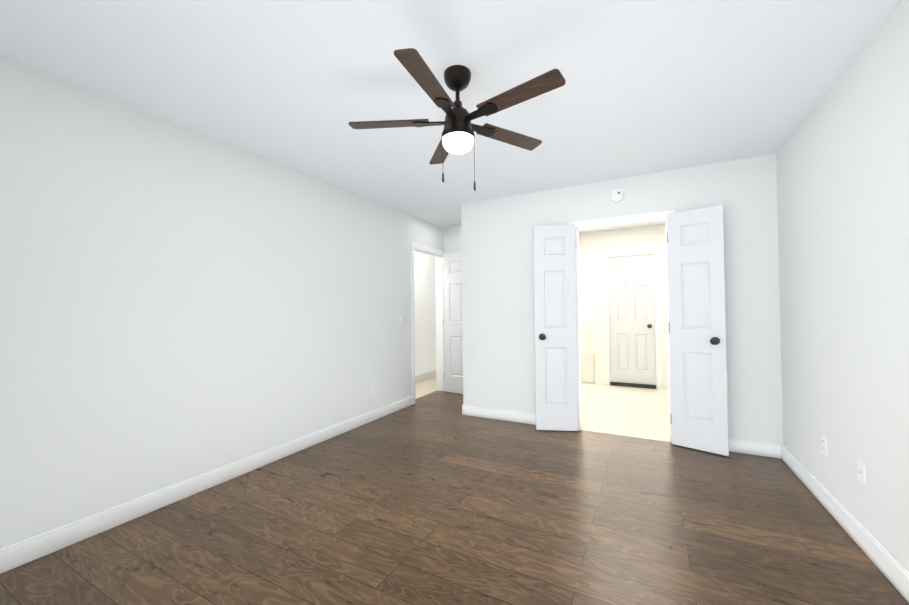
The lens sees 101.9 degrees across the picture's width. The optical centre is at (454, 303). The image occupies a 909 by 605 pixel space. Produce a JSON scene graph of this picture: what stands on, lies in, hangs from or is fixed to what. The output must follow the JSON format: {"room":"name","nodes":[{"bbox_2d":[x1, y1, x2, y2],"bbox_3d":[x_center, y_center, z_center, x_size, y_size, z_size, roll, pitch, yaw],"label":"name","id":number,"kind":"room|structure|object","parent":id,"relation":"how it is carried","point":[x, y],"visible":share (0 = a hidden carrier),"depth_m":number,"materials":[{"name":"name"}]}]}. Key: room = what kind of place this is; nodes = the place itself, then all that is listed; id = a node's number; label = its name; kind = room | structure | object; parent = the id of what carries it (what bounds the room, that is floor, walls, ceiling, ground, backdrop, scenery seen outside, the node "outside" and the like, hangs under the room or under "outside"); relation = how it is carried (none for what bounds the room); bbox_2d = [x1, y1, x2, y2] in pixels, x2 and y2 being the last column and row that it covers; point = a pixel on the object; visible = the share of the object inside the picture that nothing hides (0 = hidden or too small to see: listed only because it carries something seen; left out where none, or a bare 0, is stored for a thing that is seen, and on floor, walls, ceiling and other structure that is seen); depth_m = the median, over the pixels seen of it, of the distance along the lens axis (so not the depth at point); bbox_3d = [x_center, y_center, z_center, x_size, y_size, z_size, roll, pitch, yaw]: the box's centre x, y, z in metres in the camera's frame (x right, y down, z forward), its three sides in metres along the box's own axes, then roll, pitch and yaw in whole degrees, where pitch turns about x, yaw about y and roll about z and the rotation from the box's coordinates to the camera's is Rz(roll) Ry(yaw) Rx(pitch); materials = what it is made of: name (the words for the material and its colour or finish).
{"room":"empty bedroom","nodes":[
{"label":"empty bedroom","id":0,"kind":"room"},
{"bbox_2d":[0,55,443,547],"bbox_3d":[-1.421,0.054,3.244,0.120,2.440,5.470,-1,-1,28],"label":"wall","id":1,"kind":"structure","parent":0,"point":[179,303],"depth_m":2.32,"materials":[{"name":"white paint"}]},
{"bbox_2d":[0,396,412,573],"bbox_3d":[-1.580,1.212,2.748,0.020,0.112,4.468,-1,-1,28],"label":"baseboard","id":2,"kind":"structure","parent":1,"relation":"attached to","point":[20,553],"depth_m":2.28,"materials":[{"name":"white wood"}]},
{"bbox_2d":[372,382,376,393],"bbox_3d":[-0.887,0.933,4.089,0.009,0.116,0.072,-1,-1,28],"label":"electrical outlet","id":3,"kind":"object","parent":1,"relation":"attached to","point":[374,388],"visible":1,"depth_m":4.08,"materials":[{"name":"white plastic"}]},
{"bbox_2d":[399,314,402,323],"bbox_3d":[-0.656,0.188,4.551,0.013,0.116,0.072,-1,-1,28],"label":"light switch","id":4,"kind":"object","parent":1,"relation":"attached to","point":[400,318],"visible":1,"depth_m":4.54,"materials":[{"name":"white plastic"}]},
{"bbox_2d":[411,242,444,403],"bbox_3d":[-0.397,0.253,5.186,0.152,2.086,0.918,-1,-1,28],"label":"door frame","id":5,"kind":"structure","parent":1,"relation":"attached to","point":[439,321],"depth_m":5.50,"materials":[{"name":"white wood"}]},
{"bbox_2d":[414,252,435,375],"bbox_3d":[-1.087,0.088,5.513,0.120,2.440,4.000,-1,-1,28],"label":"wall","id":6,"kind":"structure","parent":0,"point":[425,312],"depth_m":6.47,"materials":[{"name":"white paint"}]},
{"bbox_2d":[415,370,435,382],"bbox_3d":[-1.012,1.251,5.462,0.020,0.112,4.000,-1,-1,28],"label":"baseboard","id":7,"kind":"structure","parent":6,"relation":"attached to","point":[424,376],"depth_m":6.41,"materials":[{"name":"white wood"}]},
{"bbox_2d":[415,376,436,398],"bbox_3d":[-0.790,1.327,5.344,0.760,0.050,4.000,-1,-1,28],"label":"floor","id":8,"kind":"structure","parent":0,"point":[425,387],"depth_m":5.76,"materials":[{"name":"beige"}]},
{"bbox_2d":[0,0,902,232],"bbox_3d":[0.584,-1.223,3.451,5.040,0.080,7.920,-1,-1,28],"label":"ceiling","id":9,"kind":"structure","parent":0,"point":[652,86],"depth_m":1.93,"materials":[{"name":"white paint"}]},
{"bbox_2d":[349,48,565,190],"bbox_3d":[0.018,-0.898,1.888,1.099,0.610,1.082,-1,-1,28],"label":"ceiling fan","id":10,"kind":"object","parent":9,"relation":"hanging from","point":[458,135],"visible":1,"depth_m":1.85,"materials":[{"name":"brown wood"}]},
{"bbox_2d":[444,226,461,253],"bbox_3d":[0.231,0.072,5.397,1.040,2.440,0.120,-1,-1,28],"label":"wall","id":11,"kind":"structure","parent":0,"point":[452,239],"depth_m":5.47,"materials":[{"name":"white paint"}]},
{"bbox_2d":[442,252,462,393],"bbox_3d":[0.152,0.268,5.244,0.765,2.030,0.179,-1,-1,36],"label":"entry door","id":12,"kind":"structure","parent":11,"relation":"in","point":[453,325],"depth_m":5.35,"materials":[{"name":"white wood"}]},
{"bbox_2d":[0,391,908,604],"bbox_3d":[0.228,1.267,2.296,3.880,0.050,5.590,-1,-1,28],"label":"floor","id":13,"kind":"structure","parent":0,"point":[436,498],"depth_m":1.99,"materials":[{"name":"brown wood"}]},
{"bbox_2d":[579,249,593,348],"bbox_3d":[2.238,0.075,6.884,1.130,2.440,0.120,-1,-1,28],"label":"wall","id":14,"kind":"structure","parent":0,"point":[586,299],"depth_m":6.73,"materials":[{"name":"white paint"}]},
{"bbox_2d":[461,154,782,443],"bbox_3d":[1.376,0.032,3.666,2.840,2.440,0.120,-1,-1,28],"label":"wall","id":15,"kind":"structure","parent":0,"point":[498,307],"depth_m":3.44,"materials":[{"name":"white paint"}]},
{"bbox_2d":[463,405,535,424],"bbox_3d":[0.652,1.209,3.954,1.250,0.112,0.020,-1,-1,28],"label":"baseboard","id":16,"kind":"structure","parent":15,"relation":"attached to","point":[505,415],"depth_m":4.03,"materials":[{"name":"white wood"}]},
{"bbox_2d":[533,224,577,430],"bbox_3d":[1.008,0.233,3.665,0.412,2.030,0.179,-1,-1,7],"label":"door leaf","id":17,"kind":"structure","parent":15,"relation":"in","point":[556,383],"depth_m":3.65,"materials":[{"name":"white paint"},{"name":"painted wood"},{"name":"dark metal knob"}]},
{"bbox_2d":[610,188,623,201],"bbox_3d":[1.541,-1.033,3.501,0.128,0.128,0.038,-1,-1,28],"label":"smoke detector","id":18,"kind":"object","parent":15,"relation":"attached to","point":[617,195],"visible":0.96,"depth_m":3.49,"materials":[{"name":"white plastic"}]},
{"bbox_2d":[569,210,675,442],"bbox_3d":[1.604,0.209,3.544,0.926,2.078,0.152,-1,-1,28],"label":"door frame","id":19,"kind":"structure","parent":15,"relation":"attached to","point":[632,223],"depth_m":3.55,"materials":[{"name":"white wood"}]},
{"bbox_2d":[666,205,728,455],"bbox_3d":[2.053,0.213,3.132,0.412,2.030,0.179,-2,-1,44],"label":"door leaf","id":20,"kind":"structure","parent":15,"relation":"in","point":[698,339],"depth_m":3.11,"materials":[{"name":"white paint"},{"name":"painted wood"},{"name":"dark metal knob"}]},
{"bbox_2d":[729,438,781,457],"bbox_3d":[2.285,1.177,3.096,0.740,0.112,0.020,-1,-1,28],"label":"baseboard","id":21,"kind":"structure","parent":15,"relation":"attached to","point":[759,448],"depth_m":3.00,"materials":[{"name":"white wood"}]},
{"bbox_2d":[579,224,668,389],"bbox_3d":[2.569,0.054,5.806,2.720,2.440,0.120,-1,-1,28],"label":"wall","id":22,"kind":"structure","parent":0,"point":[638,238],"depth_m":5.73,"materials":[{"name":"white paint"}]},
{"bbox_2d":[595,377,604,384],"bbox_3d":[2.305,1.222,5.854,0.148,0.112,0.020,-1,-1,28],"label":"baseboard","id":23,"kind":"structure","parent":22,"relation":"attached to","point":[600,380],"depth_m":5.84,"materials":[{"name":"white wood"}]},
{"bbox_2d":[592,248,661,388],"bbox_3d":[2.673,0.182,5.741,0.944,2.180,0.136,-1,-1,28],"label":"door frame","id":24,"kind":"structure","parent":22,"relation":"attached to","point":[655,252],"depth_m":5.72,"materials":[{"name":"white wood"}]},
{"bbox_2d":[608,255,655,384],"bbox_3d":[2.726,0.264,5.688,0.638,1.998,0.179,-1,-1,28],"label":"door","id":25,"kind":"structure","parent":22,"relation":"in","point":[632,319],"depth_m":5.67,"materials":[{"name":"white wood"}]},
{"bbox_2d":[580,382,669,441],"bbox_3d":[2.399,1.288,5.007,3.360,0.050,3.430,-1,-1,28],"label":"floor","id":26,"kind":"structure","parent":0,"point":[630,411],"depth_m":4.31,"materials":[{"name":"beige"}]},
{"bbox_2d":[581,349,594,382],"bbox_3d":[1.982,1.058,6.491,1.000,0.468,0.785,-1,-1,28],"label":"bathtub","id":27,"kind":"object","parent":26,"relation":"on","point":[587,367],"visible":0.17,"depth_m":5.97,"materials":[{"name":"white ceramic"}]},
{"bbox_2d":[610,382,655,388],"bbox_3d":[2.722,1.243,5.634,0.634,0.055,0.040,-1,-1,28],"label":"threshold","id":28,"kind":"object","parent":26,"relation":"on","point":[636,385],"visible":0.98,"depth_m":5.62,"materials":[{"name":"grey metal"}]},
{"bbox_2d":[776,0,908,570],"bbox_3d":[2.244,-0.002,2.136,0.120,2.440,6.920,-1,-1,28],"label":"wall","id":29,"kind":"structure","parent":0,"point":[842,160],"depth_m":1.88,"materials":[{"name":"white paint"}]},
{"bbox_2d":[821,434,827,456],"bbox_3d":[2.237,0.855,2.232,0.009,0.116,0.072,-1,-1,28],"label":"electrical outlet","id":30,"kind":"object","parent":29,"relation":"attached to","point":[824,444],"visible":1,"depth_m":2.22,"materials":[{"name":"white plastic"}]},
{"bbox_2d":[781,444,908,602],"bbox_3d":[1.596,1.151,1.012,0.020,0.112,4.350,-1,-1,28],"label":"baseboard","id":31,"kind":"structure","parent":29,"relation":"attached to","point":[890,566],"depth_m":1.88,"materials":[{"name":"white wood"}]},
{"bbox_2d":[857,458,865,485],"bbox_3d":[2.029,0.841,1.845,0.016,0.116,0.072,-1,-1,28],"label":"electrical outlet","id":32,"kind":"object","parent":29,"relation":"attached to","point":[861,466],"visible":1,"depth_m":1.84,"materials":[{"name":"white plastic"}]}
]}

